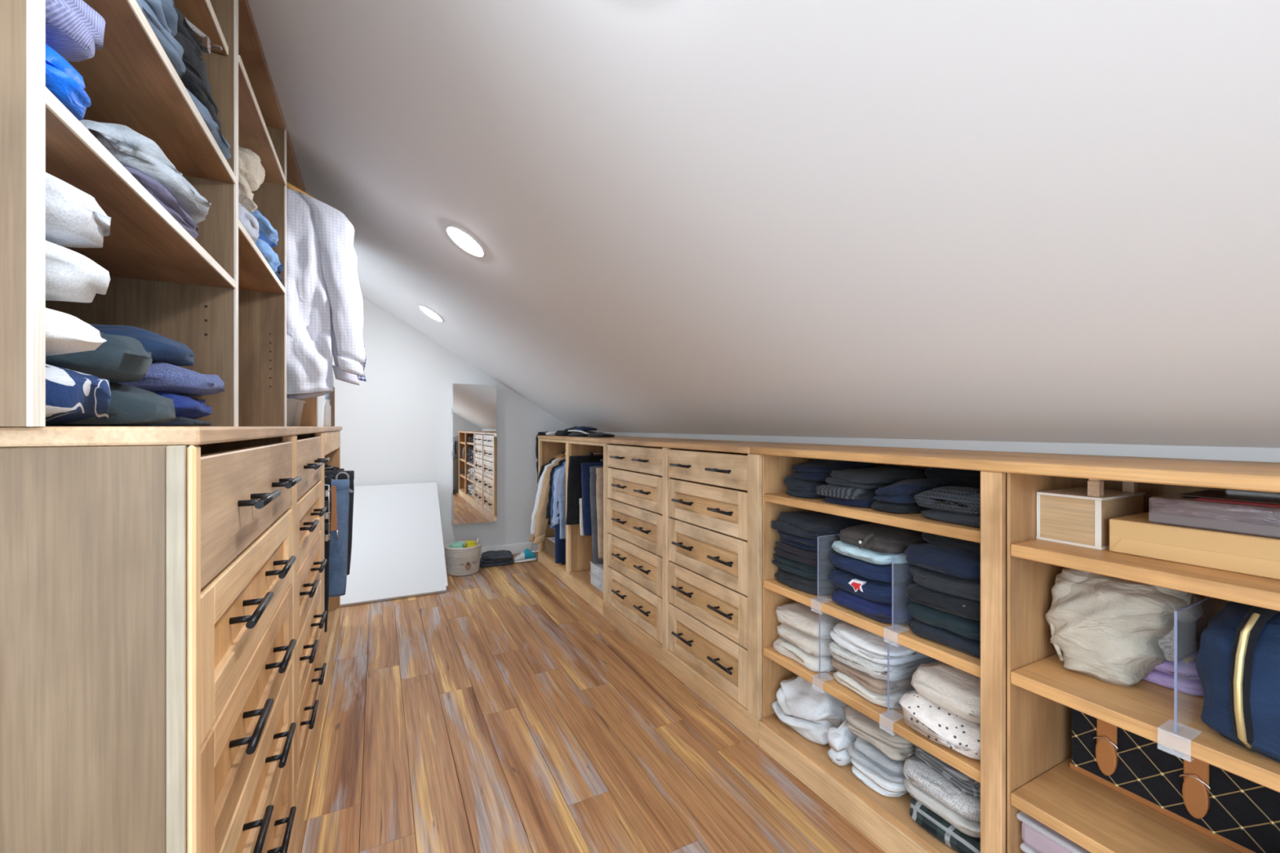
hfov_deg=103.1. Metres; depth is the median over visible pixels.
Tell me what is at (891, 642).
divider
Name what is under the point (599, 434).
bundle
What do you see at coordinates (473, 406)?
wall mirror
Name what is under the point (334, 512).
belt
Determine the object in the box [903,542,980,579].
sweater
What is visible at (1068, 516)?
wooden box
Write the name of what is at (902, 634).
shelf
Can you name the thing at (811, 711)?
sweater
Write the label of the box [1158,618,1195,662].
carton
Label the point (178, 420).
shirt
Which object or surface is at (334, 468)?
hanger
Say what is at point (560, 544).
jeans
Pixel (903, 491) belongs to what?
trousers
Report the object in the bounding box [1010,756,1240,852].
shelf
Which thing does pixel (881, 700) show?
sweater
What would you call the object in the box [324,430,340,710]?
base cabinet
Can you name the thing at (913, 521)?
shelf
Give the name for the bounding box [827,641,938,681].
sweater
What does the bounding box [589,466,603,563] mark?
trousers
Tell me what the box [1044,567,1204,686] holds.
tote
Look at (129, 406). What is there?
sweatshirt
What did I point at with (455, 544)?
cloth
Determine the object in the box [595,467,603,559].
trousers
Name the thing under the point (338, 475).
trousers
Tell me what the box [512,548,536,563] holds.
sneaker
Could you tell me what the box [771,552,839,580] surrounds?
sweater
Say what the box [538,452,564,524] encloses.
coat
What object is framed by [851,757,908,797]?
trousers
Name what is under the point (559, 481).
shirt
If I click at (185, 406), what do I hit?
shirt
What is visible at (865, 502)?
trousers
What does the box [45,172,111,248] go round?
sweatshirt
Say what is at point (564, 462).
shirt
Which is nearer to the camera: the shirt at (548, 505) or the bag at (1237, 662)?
the bag at (1237, 662)
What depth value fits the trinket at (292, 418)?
2.14 m
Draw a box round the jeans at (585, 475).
[581,462,603,535]
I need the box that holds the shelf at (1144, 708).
[1010,651,1279,792]
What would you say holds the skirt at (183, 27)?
on the trousers at (190, 54)
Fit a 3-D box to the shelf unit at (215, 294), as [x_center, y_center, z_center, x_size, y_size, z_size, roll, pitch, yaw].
[-1.366,-0.554,1.526,0.455,1.109,2.535,0,0,-27]
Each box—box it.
[329,386,334,426]
[545,535,555,557]
[591,562,603,581]
[591,573,603,592]
[1022,816,1090,852]
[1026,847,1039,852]
[1035,486,1146,550]
[1109,511,1279,580]
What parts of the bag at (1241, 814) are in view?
trim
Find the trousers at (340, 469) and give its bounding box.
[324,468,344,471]
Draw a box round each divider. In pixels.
[817,533,838,600]
[818,613,825,678]
[887,641,893,717]
[892,553,905,630]
[1173,596,1212,733]
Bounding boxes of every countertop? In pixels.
[0,426,342,448]
[537,435,835,453]
[749,444,1279,493]
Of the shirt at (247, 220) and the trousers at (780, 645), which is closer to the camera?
the shirt at (247, 220)
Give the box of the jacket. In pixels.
[45,44,91,120]
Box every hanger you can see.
[200,35,222,53]
[286,181,313,197]
[324,466,339,471]
[324,484,330,542]
[568,430,588,434]
[587,452,603,455]
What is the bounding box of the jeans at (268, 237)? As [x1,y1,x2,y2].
[248,208,280,271]
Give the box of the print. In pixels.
[850,582,861,590]
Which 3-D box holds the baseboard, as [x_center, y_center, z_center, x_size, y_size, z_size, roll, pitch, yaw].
[-1.796,1.058,4.017,1.900,0.085,0.014,0,0,-27]
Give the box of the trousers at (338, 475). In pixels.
[324,471,354,575]
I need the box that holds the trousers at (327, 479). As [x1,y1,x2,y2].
[324,476,331,632]
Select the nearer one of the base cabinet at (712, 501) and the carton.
the carton
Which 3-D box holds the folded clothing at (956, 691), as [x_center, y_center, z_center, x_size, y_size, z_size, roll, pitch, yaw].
[0.862,0.641,1.294,0.330,0.096,0.216,0,0,-27]
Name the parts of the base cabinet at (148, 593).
panel, corner post, panel, drawer, rail, rail, panel, panel, rail, handle, rail, handle, rail, handle, panel, handle, rail, rail, panel, rail, handle, handle, handle, handle, handle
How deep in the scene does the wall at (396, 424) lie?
4.06 m
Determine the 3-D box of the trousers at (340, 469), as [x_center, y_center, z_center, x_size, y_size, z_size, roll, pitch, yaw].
[-1.586,0.476,2.502,0.225,0.531,0.062,0,0,-27]
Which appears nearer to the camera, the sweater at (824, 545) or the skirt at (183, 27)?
the skirt at (183, 27)
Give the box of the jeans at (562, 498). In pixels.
[559,495,565,538]
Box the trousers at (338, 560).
[328,479,349,597]
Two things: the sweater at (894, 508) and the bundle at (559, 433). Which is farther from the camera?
the bundle at (559, 433)
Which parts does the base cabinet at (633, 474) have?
handle, handle, handle, handle, handle, rail, rail, rail, rail, drawer, panel, rail, panel, rail, panel, panel, rail, panel, panel, rail, handle, handle, handle, handle, handle, drawer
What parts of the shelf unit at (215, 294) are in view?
panel, shelf, shelf, shelf, shelf, shelf, panel, panel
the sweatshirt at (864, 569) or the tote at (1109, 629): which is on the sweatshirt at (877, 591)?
the sweatshirt at (864, 569)
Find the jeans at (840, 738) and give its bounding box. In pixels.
[826,718,857,765]
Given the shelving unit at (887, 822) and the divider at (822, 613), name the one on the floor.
the shelving unit at (887, 822)
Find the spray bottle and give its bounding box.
[322,393,331,426]
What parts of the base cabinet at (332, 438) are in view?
panel, rail, panel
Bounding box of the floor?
[297,551,885,852]
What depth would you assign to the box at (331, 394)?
2.81 m
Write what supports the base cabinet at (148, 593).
on the floor
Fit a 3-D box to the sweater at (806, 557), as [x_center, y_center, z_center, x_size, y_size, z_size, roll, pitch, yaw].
[0.637,0.408,1.721,0.349,0.050,0.242,0,0,-27]
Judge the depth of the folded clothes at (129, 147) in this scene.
0.79 m
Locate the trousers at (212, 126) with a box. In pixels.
[185,87,231,159]
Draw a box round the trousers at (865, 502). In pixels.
[823,496,879,507]
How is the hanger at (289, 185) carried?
hanging from the shelf unit at (215, 294)
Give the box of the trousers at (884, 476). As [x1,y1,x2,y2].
[825,465,927,488]
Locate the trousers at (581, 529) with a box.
[579,497,584,535]
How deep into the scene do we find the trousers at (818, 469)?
1.67 m
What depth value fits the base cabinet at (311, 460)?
1.54 m
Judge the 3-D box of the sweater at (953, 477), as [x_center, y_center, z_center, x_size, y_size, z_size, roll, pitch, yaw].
[0.951,0.167,1.396,0.231,0.129,0.301,0,0,-27]
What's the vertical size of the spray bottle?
0.194 m
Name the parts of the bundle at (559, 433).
handle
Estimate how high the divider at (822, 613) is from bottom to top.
0.229 m
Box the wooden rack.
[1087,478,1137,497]
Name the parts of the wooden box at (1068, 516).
edge trim, lid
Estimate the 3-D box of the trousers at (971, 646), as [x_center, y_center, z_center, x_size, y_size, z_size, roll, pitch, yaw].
[0.873,0.505,1.294,0.345,0.050,0.229,0,0,-27]
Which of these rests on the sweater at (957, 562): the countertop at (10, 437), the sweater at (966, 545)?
the sweater at (966, 545)
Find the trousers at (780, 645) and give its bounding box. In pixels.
[773,635,836,671]
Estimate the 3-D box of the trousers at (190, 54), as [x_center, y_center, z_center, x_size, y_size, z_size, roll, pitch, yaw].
[-1.020,-0.726,0.960,0.325,0.054,0.270,0,0,-27]
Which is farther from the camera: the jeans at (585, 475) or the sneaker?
the sneaker
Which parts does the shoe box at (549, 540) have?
lid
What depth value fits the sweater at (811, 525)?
1.64 m
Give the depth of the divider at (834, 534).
1.54 m
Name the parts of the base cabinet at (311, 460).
panel, panel, panel, panel, panel, rail, rail, rail, handle, rail, handle, handle, handle, drawer, rail, rail, rail, rail, handle, handle, handle, handle, handle, handle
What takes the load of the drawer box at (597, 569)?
on the drawer box at (596, 581)
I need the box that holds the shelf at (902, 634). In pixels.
[764,577,980,677]
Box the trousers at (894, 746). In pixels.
[844,705,915,760]
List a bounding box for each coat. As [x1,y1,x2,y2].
[528,452,565,542]
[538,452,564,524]
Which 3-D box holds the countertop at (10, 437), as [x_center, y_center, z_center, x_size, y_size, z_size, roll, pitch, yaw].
[-1.340,0.011,1.594,0.564,0.021,2.598,0,0,-27]
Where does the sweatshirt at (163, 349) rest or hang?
on the sweatshirt at (160, 376)
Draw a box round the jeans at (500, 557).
[479,550,513,567]
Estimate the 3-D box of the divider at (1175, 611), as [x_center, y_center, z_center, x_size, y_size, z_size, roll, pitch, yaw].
[1.050,0.428,0.929,0.366,0.239,0.040,0,0,-27]
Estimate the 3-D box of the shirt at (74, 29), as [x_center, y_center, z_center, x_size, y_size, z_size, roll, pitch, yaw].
[-0.772,-0.480,0.509,0.325,0.101,0.158,0,0,-27]
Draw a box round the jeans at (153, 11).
[136,0,186,78]
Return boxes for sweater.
[45,364,111,426]
[238,146,265,212]
[771,511,873,539]
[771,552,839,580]
[771,674,847,745]
[773,541,836,566]
[777,530,840,551]
[815,484,878,499]
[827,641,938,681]
[830,621,928,665]
[831,588,915,623]
[831,657,912,694]
[833,670,915,708]
[871,501,932,513]
[898,690,980,759]
[902,755,980,822]
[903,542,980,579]
[910,565,980,601]
[914,485,980,515]
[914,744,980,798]
[921,532,980,555]
[924,466,980,488]
[1142,670,1204,696]
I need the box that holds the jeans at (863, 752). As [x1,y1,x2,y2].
[847,736,906,783]
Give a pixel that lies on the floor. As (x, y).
(499, 710)
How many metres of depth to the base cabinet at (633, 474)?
2.62 m
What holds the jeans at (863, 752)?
on the trousers at (872, 780)
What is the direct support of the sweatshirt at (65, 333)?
on the sweater at (72, 396)
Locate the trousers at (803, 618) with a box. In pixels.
[775,601,843,639]
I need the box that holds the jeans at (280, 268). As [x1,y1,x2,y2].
[274,263,284,281]
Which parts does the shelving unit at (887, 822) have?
panel, panel, panel, panel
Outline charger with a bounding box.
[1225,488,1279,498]
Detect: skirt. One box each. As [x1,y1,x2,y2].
[173,4,202,57]
[565,455,602,524]
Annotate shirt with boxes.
[45,0,105,62]
[142,416,212,426]
[152,391,212,418]
[238,202,258,243]
[286,186,365,395]
[286,302,359,400]
[357,329,366,381]
[533,457,564,544]
[546,458,565,518]
[550,461,565,528]
[551,462,565,525]
[831,540,908,564]
[903,777,980,838]
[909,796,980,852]
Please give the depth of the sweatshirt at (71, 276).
0.57 m
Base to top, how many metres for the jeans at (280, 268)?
0.100 m
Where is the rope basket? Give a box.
[444,537,480,576]
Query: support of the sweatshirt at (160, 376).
on the shirt at (185, 406)
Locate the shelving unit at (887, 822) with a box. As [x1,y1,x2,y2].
[758,454,1007,852]
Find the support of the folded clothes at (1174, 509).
on the cardboard box at (1134, 535)
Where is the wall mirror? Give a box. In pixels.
[451,383,496,524]
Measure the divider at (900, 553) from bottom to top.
0.229 m
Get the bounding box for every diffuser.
[420,306,441,320]
[448,228,481,254]
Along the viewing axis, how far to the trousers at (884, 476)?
1.50 m
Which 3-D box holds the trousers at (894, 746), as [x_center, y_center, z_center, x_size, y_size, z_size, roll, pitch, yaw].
[0.769,0.854,1.483,0.328,0.068,0.218,0,0,-27]
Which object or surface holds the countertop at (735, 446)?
on the base cabinet at (576, 573)
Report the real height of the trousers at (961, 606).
0.044 m
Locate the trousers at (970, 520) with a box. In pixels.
[920,509,980,527]
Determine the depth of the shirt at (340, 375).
2.07 m
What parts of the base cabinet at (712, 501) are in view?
handle, handle, handle, handle, handle, panel, rail, rail, rail, rail, panel, panel, panel, panel, rail, rail, panel, rail, rail, drawer, drawer, handle, handle, handle, handle, handle, drawer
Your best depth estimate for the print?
1.43 m
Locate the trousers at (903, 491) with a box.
[873,478,950,503]
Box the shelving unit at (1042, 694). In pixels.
[1007,472,1279,852]
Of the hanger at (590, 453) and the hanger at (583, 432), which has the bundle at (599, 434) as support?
the hanger at (583, 432)
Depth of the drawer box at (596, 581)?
3.13 m
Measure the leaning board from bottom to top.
0.651 m
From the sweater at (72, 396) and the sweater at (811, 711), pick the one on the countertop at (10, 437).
the sweater at (72, 396)
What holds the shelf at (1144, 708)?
attached to the shelving unit at (1042, 694)
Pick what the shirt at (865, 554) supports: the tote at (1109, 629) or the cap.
the cap
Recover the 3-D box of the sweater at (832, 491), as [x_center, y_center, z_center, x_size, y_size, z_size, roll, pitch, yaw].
[0.692,0.191,1.568,0.290,0.037,0.164,0,0,-27]
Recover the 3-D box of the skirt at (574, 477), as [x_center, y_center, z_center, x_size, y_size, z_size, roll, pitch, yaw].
[-0.369,0.432,3.491,0.295,0.461,0.063,0,0,-27]
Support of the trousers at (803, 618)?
on the trousers at (809, 644)
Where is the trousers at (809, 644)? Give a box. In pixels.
[777,623,834,657]
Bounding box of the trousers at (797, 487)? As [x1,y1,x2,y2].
[783,473,829,498]
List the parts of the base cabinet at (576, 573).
panel, rail, panel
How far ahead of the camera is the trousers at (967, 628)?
1.21 m
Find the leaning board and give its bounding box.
[340,482,448,606]
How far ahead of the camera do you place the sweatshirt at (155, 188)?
0.83 m
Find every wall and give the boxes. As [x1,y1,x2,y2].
[318,296,571,551]
[596,431,1279,462]
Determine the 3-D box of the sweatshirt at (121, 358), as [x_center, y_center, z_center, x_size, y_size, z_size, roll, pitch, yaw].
[-0.903,-0.115,0.727,0.309,0.089,0.298,0,0,-27]
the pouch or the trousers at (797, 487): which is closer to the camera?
the pouch
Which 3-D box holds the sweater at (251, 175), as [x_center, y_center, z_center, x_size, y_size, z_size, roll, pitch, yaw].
[-1.194,-0.680,1.326,0.328,0.160,0.251,0,0,-27]
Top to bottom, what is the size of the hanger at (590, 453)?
0.089 m
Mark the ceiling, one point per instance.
(1058, 221)
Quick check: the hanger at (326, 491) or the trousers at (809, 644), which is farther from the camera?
the hanger at (326, 491)
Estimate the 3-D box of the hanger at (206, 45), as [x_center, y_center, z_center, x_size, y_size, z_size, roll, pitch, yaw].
[-0.912,-0.789,0.984,0.026,0.042,0.163,0,0,28]
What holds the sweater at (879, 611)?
on the shelving unit at (887, 822)
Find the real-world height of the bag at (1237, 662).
0.244 m
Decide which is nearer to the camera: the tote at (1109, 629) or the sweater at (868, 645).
the tote at (1109, 629)
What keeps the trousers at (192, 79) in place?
on the trousers at (212, 126)
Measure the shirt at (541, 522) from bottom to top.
0.685 m
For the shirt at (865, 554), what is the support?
on the sweatshirt at (864, 569)
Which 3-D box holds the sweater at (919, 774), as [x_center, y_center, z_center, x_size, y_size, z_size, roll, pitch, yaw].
[0.845,0.881,1.296,0.308,0.050,0.216,0,0,-27]
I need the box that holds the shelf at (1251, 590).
[1010,538,1279,611]
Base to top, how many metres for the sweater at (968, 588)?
0.056 m
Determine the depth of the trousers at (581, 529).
3.35 m
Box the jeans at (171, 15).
[160,0,177,35]
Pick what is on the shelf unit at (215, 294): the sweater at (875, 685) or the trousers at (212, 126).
the trousers at (212, 126)
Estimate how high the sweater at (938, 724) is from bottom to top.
0.090 m
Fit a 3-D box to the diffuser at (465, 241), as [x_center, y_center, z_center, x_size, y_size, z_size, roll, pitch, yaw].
[-0.699,-0.740,2.037,0.127,0.077,0.148,0,0,-27]
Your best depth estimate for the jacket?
0.55 m
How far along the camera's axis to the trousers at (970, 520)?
1.20 m
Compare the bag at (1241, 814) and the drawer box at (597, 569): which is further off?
the drawer box at (597, 569)
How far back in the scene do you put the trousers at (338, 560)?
2.22 m
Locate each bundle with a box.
[554,426,596,436]
[587,431,614,437]
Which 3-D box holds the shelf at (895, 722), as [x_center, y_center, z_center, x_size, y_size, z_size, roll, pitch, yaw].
[0.787,0.776,1.514,0.425,0.026,0.753,0,0,-27]
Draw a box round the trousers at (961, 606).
[906,583,980,620]
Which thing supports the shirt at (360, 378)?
hanging from the hanger
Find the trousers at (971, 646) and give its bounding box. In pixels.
[908,618,980,657]
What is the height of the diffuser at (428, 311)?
0.077 m
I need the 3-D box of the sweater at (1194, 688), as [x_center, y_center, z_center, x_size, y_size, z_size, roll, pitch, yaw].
[1.102,0.499,1.040,0.171,0.030,0.118,0,0,-27]
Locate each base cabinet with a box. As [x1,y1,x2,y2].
[0,435,302,852]
[296,431,330,852]
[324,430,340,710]
[537,438,603,615]
[603,443,662,664]
[662,447,762,745]
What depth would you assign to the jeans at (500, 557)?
4.01 m
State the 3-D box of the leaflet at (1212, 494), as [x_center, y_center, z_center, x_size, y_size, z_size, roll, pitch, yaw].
[1.113,0.129,0.940,0.160,0.002,0.123,0,0,-27]
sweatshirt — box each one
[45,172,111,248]
[45,240,110,302]
[45,307,106,355]
[45,332,152,382]
[57,382,175,426]
[89,324,195,366]
[117,361,224,396]
[122,164,198,239]
[828,568,916,604]
[829,551,916,582]
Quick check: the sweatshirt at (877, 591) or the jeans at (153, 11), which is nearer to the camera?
the jeans at (153, 11)
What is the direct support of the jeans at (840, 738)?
on the shelving unit at (887, 822)
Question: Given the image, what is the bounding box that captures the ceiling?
[247,0,1279,448]
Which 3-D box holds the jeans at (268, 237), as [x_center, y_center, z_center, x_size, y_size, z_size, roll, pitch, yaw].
[-1.312,-0.607,1.570,0.331,0.199,0.312,0,0,-27]
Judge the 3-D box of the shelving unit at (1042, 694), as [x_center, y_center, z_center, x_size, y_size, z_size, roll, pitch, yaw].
[1.114,0.598,0.871,0.451,1.004,0.673,0,0,-27]
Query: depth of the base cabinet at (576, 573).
3.53 m
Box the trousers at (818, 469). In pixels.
[791,458,875,480]
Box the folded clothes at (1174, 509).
[1148,488,1279,538]
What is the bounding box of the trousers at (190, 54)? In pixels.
[173,31,212,97]
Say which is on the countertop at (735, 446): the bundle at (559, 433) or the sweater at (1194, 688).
the bundle at (559, 433)
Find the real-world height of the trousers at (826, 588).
0.060 m
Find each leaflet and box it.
[1177,489,1279,504]
[1195,497,1279,506]
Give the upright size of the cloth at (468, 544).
0.100 m
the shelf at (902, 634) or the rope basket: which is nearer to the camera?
the shelf at (902, 634)
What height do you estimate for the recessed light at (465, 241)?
0.097 m
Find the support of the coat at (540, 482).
hanging from the hanger
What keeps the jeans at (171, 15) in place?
on the jeans at (153, 11)
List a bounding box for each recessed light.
[418,304,444,322]
[445,224,485,257]
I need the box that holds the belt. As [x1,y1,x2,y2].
[329,485,337,540]
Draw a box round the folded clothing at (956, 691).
[911,661,980,724]
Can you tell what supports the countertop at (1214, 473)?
on the shelving unit at (887, 822)
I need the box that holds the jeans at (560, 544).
[554,501,565,563]
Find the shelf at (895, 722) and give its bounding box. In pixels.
[764,645,980,783]
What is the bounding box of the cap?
[838,522,928,553]
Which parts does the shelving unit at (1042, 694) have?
panel, panel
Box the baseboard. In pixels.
[444,542,531,561]
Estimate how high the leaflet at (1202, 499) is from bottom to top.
0.002 m
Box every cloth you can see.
[448,542,464,548]
[464,540,476,547]
[545,431,555,435]
[573,426,597,431]
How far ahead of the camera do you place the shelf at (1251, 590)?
0.88 m
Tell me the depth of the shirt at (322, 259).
1.99 m
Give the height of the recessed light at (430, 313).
0.097 m
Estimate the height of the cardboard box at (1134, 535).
0.064 m
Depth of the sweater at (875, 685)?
1.40 m
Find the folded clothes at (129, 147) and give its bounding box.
[78,119,211,223]
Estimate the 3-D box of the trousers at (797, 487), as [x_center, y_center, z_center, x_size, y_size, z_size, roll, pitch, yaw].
[0.656,0.196,1.740,0.338,0.071,0.185,0,0,-27]
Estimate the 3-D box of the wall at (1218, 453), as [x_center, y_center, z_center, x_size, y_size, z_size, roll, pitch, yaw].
[0.613,0.570,2.428,0.060,1.061,5.050,0,0,-27]
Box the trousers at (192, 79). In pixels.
[180,57,222,133]
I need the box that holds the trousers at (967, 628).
[906,601,980,640]
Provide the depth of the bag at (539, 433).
4.17 m
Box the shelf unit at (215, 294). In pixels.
[0,0,318,426]
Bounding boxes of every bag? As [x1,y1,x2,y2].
[535,431,547,484]
[1069,708,1279,852]
[1195,601,1279,762]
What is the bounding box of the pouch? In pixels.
[1154,641,1200,681]
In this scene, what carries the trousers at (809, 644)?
on the trousers at (780, 645)
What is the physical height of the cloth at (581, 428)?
0.031 m
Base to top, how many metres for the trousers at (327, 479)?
0.640 m
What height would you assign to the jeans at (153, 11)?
0.089 m
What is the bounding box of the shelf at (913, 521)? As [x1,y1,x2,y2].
[764,492,980,542]
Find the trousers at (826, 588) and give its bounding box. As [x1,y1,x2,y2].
[774,568,840,595]

